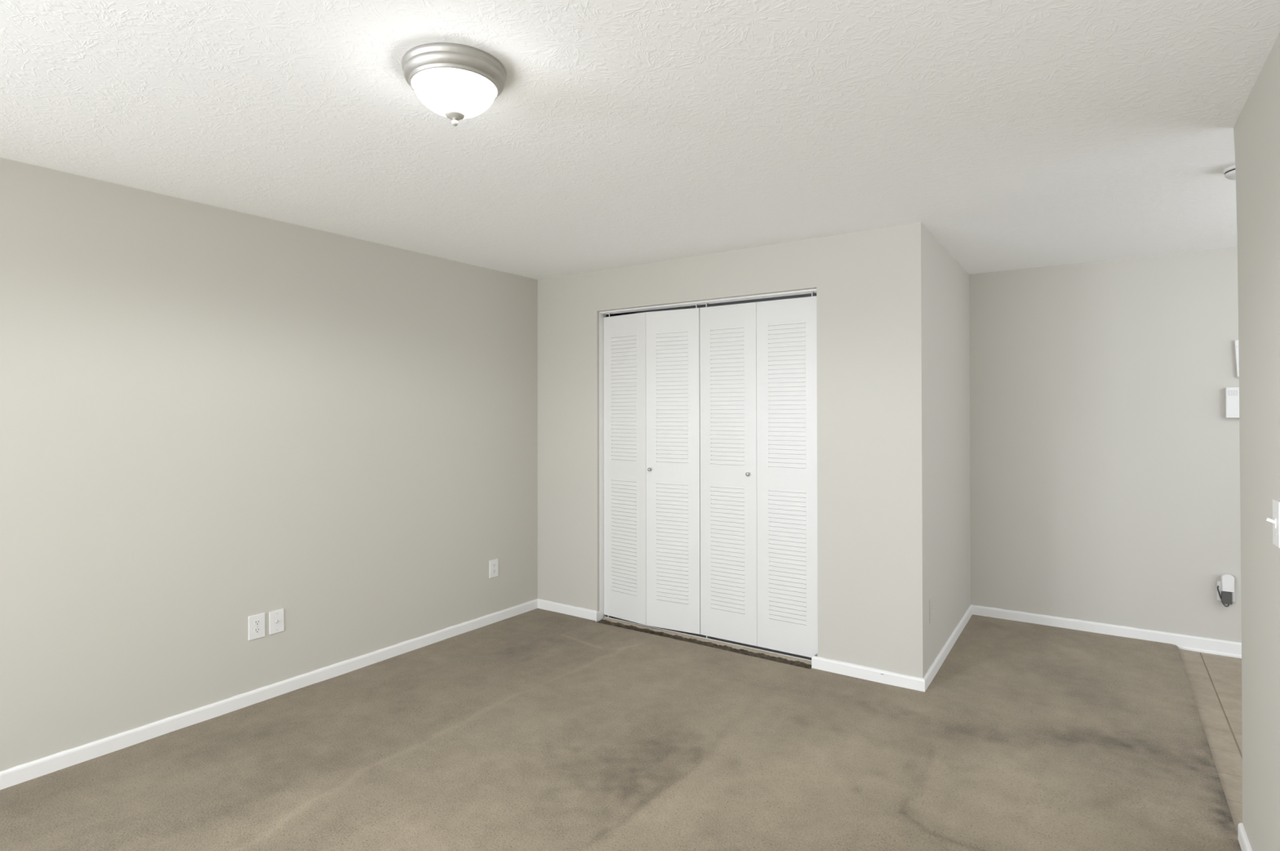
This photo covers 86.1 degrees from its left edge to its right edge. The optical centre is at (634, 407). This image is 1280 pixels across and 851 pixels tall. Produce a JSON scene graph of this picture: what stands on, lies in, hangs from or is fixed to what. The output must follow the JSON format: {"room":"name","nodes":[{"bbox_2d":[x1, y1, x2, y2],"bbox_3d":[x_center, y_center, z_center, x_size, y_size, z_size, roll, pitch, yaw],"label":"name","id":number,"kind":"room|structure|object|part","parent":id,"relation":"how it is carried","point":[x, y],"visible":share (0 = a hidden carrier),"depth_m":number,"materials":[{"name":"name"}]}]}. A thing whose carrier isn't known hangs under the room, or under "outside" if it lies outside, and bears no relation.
{"room":"empty living room","nodes":[
{"label":"empty living room","id":0,"kind":"room"},
{"bbox_2d":[0,157,537,771],"bbox_3d":[-2.529,0.275,2.641,0.110,2.490,10.107,0,0,35],"label":"wall","id":1,"kind":"structure","parent":0,"point":[212,418],"depth_m":3.31,"materials":[{"name":"beige paint"}]},
{"bbox_2d":[248,612,265,639],"bbox_3d":[-1.894,1.095,3.433,0.008,0.120,0.080,0,0,35],"label":"electrical outlet","id":2,"kind":"object","parent":1,"relation":"attached to","point":[256,623],"visible":1,"depth_m":3.43,"materials":[{"name":"white plastic"}]},
{"bbox_2d":[253,626,260,633],"bbox_3d":[-1.891,1.115,3.431,0.002,0.028,0.034,0,0,35],"label":"receptacle","id":3,"kind":"object","parent":2,"relation":"attached to","point":[256,629],"depth_m":3.43,"materials":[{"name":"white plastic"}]},
{"bbox_2d":[253,619,260,625],"bbox_3d":[-1.891,1.076,3.432,0.002,0.028,0.034,0,0,35],"label":"receptacle","id":4,"kind":"object","parent":2,"relation":"attached to","point":[256,622],"depth_m":3.43,"materials":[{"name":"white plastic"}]},
{"bbox_2d":[0,598,537,789],"bbox_3d":[-3.026,1.433,1.822,0.012,0.071,8.007,0,0,35],"label":"baseboard","id":5,"kind":"structure","parent":1,"relation":"attached to","point":[25,771],"depth_m":3.31,"materials":[{"name":"white paint"}]},
{"bbox_2d":[268,608,284,634],"bbox_3d":[-1.834,1.096,3.512,0.015,0.116,0.074,0,1,35],"label":"cable jack","id":6,"kind":"object","parent":1,"relation":"attached to","point":[276,617],"visible":1,"depth_m":3.51,"materials":[{"name":"white plastic"}]},
{"bbox_2d":[488,558,497,577],"bbox_3d":[-0.974,1.110,4.736,0.008,0.121,0.079,0,0,35],"label":"electrical outlet","id":7,"kind":"object","parent":1,"relation":"attached to","point":[493,564],"visible":1,"depth_m":4.73,"materials":[{"name":"white plastic"}]},
{"bbox_2d":[0,608,1242,850],"bbox_3d":[0.232,1.481,0.680,6.800,0.062,9.800,0,0,34],"label":"floor","id":8,"kind":"structure","parent":0,"point":[537,729],"depth_m":2.86,"materials":[{"name":"beige carpet"}]},
{"bbox_2d":[0,0,1279,279],"bbox_3d":[0.159,-1.028,0.685,7.000,0.080,10.000,0,0,34],"label":"ceiling","id":9,"kind":"structure","parent":0,"point":[1020,134],"depth_m":2.30,"materials":[{"name":"paint"}]},
{"bbox_2d":[401,42,506,126],"bbox_3d":[-0.520,-0.896,1.978,0.291,0.164,0.291,0,0,34],"label":"ceiling light","id":10,"kind":"object","parent":9,"relation":"attached to","point":[455,82],"visible":1,"depth_m":1.89,"materials":[{"name":"white glass"}]},
{"bbox_3d":[-0.520,-0.886,1.978,0.233,0.080,0.233,0,0,34],"label":"lamp shade","id":11,"kind":"part","parent":10,"relation":"part of","materials":[{"name":"white glass"}]},
{"bbox_2d":[1222,164,1235,179],"bbox_3d":[2.474,-0.957,2.777,0.140,0.038,0.140,0,0,34],"label":"smoke detector","id":12,"kind":"object","parent":9,"relation":"attached to","point":[1230,174],"visible":0.27,"depth_m":2.78,"materials":[{"name":"white plastic"}]},
{"bbox_2d":[606,293,816,316],"bbox_3d":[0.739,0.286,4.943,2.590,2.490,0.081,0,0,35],"label":"door track","id":13,"kind":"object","parent":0,"point":[810,294],"depth_m":4.96,"materials":[{"name":"metal"}]},
{"bbox_2d":[537,222,927,677],"bbox_3d":[0.417,0.283,4.382,2.700,2.490,0.110,0,0,35],"label":"wall","id":14,"kind":"structure","parent":0,"point":[870,285],"depth_m":3.82,"materials":[{"name":"beige paint"}]},
{"bbox_2d":[537,598,601,621],"bbox_3d":[-0.481,1.451,4.951,0.563,0.071,0.062,0,0,34],"label":"baseboard","id":15,"kind":"structure","parent":14,"relation":"attached to","point":[590,614],"depth_m":4.91,"materials":[{"name":"white paint"}]},
{"bbox_2d":[599,311,605,618],"bbox_3d":[0.421,0.399,4.387,1.580,2.158,0.072,0,0,35],"label":"trim","id":16,"kind":"structure","parent":14,"relation":"attached to","point":[602,316],"depth_m":4.82,"materials":[{"name":"white paint"}]},
{"bbox_2d":[603,303,700,634],"bbox_3d":[0.087,0.400,4.603,0.774,2.148,0.088,0,0,35],"label":"door","id":17,"kind":"structure","parent":14,"relation":"in","point":[651,359],"depth_m":4.56,"materials":[{"name":"white paint"}]},
{"bbox_2d":[603,617,811,664],"bbox_3d":[0.411,1.474,4.371,1.528,0.018,0.014,0,0,35],"label":"trim","id":18,"kind":"structure","parent":14,"relation":"attached to","point":[737,646],"depth_m":4.32,"materials":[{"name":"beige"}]},
{"bbox_2d":[603,616,811,660],"bbox_3d":[0.425,1.474,4.370,1.552,0.026,0.002,0,0,35],"label":"trim","id":19,"kind":"structure","parent":14,"relation":"attached to","point":[604,616],"depth_m":4.32,"materials":[{"name":"metal"}]},
{"bbox_2d":[600,288,816,314],"bbox_3d":[0.421,-0.673,4.396,1.572,0.014,0.069,0,0,35],"label":"trim","id":20,"kind":"structure","parent":14,"relation":"attached to","point":[807,291],"depth_m":4.32,"materials":[{"name":"white paint"}]},
{"bbox_2d":[699,292,817,657],"bbox_3d":[0.741,0.397,4.171,0.786,2.148,0.052,0,0,35],"label":"door","id":21,"kind":"structure","parent":14,"relation":"in","point":[758,360],"depth_m":4.16,"materials":[{"name":"white paint"}]},
{"bbox_2d":[811,653,924,691],"bbox_3d":[1.268,1.440,3.739,0.605,0.071,0.060,0,0,34],"label":"baseboard","id":22,"kind":"structure","parent":14,"relation":"attached to","point":[844,668],"depth_m":3.71,"materials":[{"name":"white paint"}]},
{"bbox_2d":[925,227,970,670],"bbox_3d":[1.967,0.280,4.368,0.110,2.490,1.633,0,0,34],"label":"wall","id":23,"kind":"structure","parent":0,"point":[947,282],"depth_m":4.16,"materials":[{"name":"beige paint"}]},
{"bbox_2d":[928,597,933,622],"bbox_3d":[1.618,1.103,3.736,0.008,0.121,0.078,0,0,34],"label":"electrical outlet","id":24,"kind":"object","parent":23,"relation":"attached to","point":[931,601],"visible":1,"depth_m":3.71,"materials":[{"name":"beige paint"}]},
{"bbox_2d":[923,604,972,690],"bbox_3d":[1.957,1.443,4.233,0.012,0.071,1.655,0,0,34],"label":"baseboard","id":25,"kind":"structure","parent":23,"relation":"attached to","point":[935,665],"depth_m":4.06,"materials":[{"name":"white paint"}]},
{"bbox_2d":[968,246,1241,642],"bbox_3d":[4.059,0.274,3.884,3.900,2.490,0.111,0,0,34],"label":"wall","id":26,"kind":"structure","parent":0,"point":[1104,451],"depth_m":4.46,"materials":[{"name":"beige paint"}]},
{"bbox_2d":[971,604,1241,657],"bbox_3d":[3.941,1.448,3.878,3.700,0.091,0.020,0,0,34],"label":"baseboard","id":27,"kind":"structure","parent":26,"relation":"attached to","point":[1068,623],"depth_m":4.41,"materials":[{"name":"white paint"}]},
{"bbox_2d":[1213,573,1234,606],"bbox_3d":[3.549,1.098,4.124,0.091,0.196,0.042,0,0,34],"label":"plug adapter","id":28,"kind":"object","parent":26,"relation":"attached to","point":[1227,580],"visible":1,"depth_m":4.10,"materials":[{"name":"white plastic"}]},
{"bbox_3d":[3.547,1.137,4.131,0.012,0.119,0.058,0,0,-34],"label":"black cord","id":29,"kind":"part","parent":28,"relation":"part of","materials":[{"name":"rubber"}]},
{"bbox_2d":[1217,580,1234,601],"bbox_3d":[3.570,1.109,4.138,0.080,0.116,0.008,0,0,34],"label":"electrical outlet","id":30,"kind":"object","parent":26,"relation":"attached to","point":[1218,582],"visible":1,"depth_m":4.15,"materials":[{"name":"white plastic"}]},
{"bbox_2d":[1225,386,1239,417],"bbox_3d":[3.619,-0.032,4.096,0.135,0.184,0.035,0,0,34],"label":"door chime","id":31,"kind":"object","parent":26,"relation":"attached to","point":[1232,393],"visible":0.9,"depth_m":4.10,"materials":[{"name":"white plastic"}]},
{"bbox_2d":[1228,390,1237,395],"bbox_3d":[3.581,-0.089,4.102,0.043,0.032,0.002,0,0,34],"label":"grille","id":32,"kind":"object","parent":31,"relation":"attached to","point":[1230,392],"depth_m":4.10,"materials":[{"name":"grey plastic"}]},
{"bbox_2d":[1234,339,1239,377],"bbox_3d":[3.645,-0.297,4.085,0.106,0.228,0.027,0,0,34],"label":"intercom","id":33,"kind":"object","parent":26,"relation":"attached to","point":[1236,341],"visible":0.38,"depth_m":4.10,"materials":[{"name":"white plastic"}]},
{"bbox_2d":[1178,648,1242,835],"bbox_3d":[3.449,1.492,1.933,2.897,0.028,4.097,0,0,34],"label":"floor tile","id":34,"kind":"structure","parent":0,"point":[1224,672],"depth_m":3.38,"materials":[{"name":"beige tile"}]},
{"bbox_2d":[1233,32,1279,850],"bbox_3d":[0.091,0.248,-0.697,0.115,2.490,7.356,0,0,34],"label":"wall","id":35,"kind":"structure","parent":0,"point":[1256,130],"depth_m":2.03,"materials":[{"name":"beige paint"}]},
{"bbox_2d":[1237,822,1252,850],"bbox_3d":[0.017,1.414,-0.702,0.012,0.065,7.275,0,0,34],"label":"baseboard","id":36,"kind":"structure","parent":35,"relation":"attached to","point":[1243,840],"depth_m":2.25,"materials":[{"name":"white paint"}]},
{"bbox_2d":[1266,498,1279,547],"bbox_3d":[1.712,0.309,1.839,0.025,0.122,0.078,0,0,34],"label":"light switch","id":37,"kind":"object","parent":35,"relation":"attached to","point":[1276,504],"visible":1,"depth_m":1.83,"materials":[{"name":"white plastic"}]},
{"bbox_3d":[1.720,0.309,1.834,0.006,0.122,0.078,0,0,34],"label":"plate","id":38,"kind":"part","parent":37,"relation":"part of","materials":[{"name":"white plastic"}]}
]}

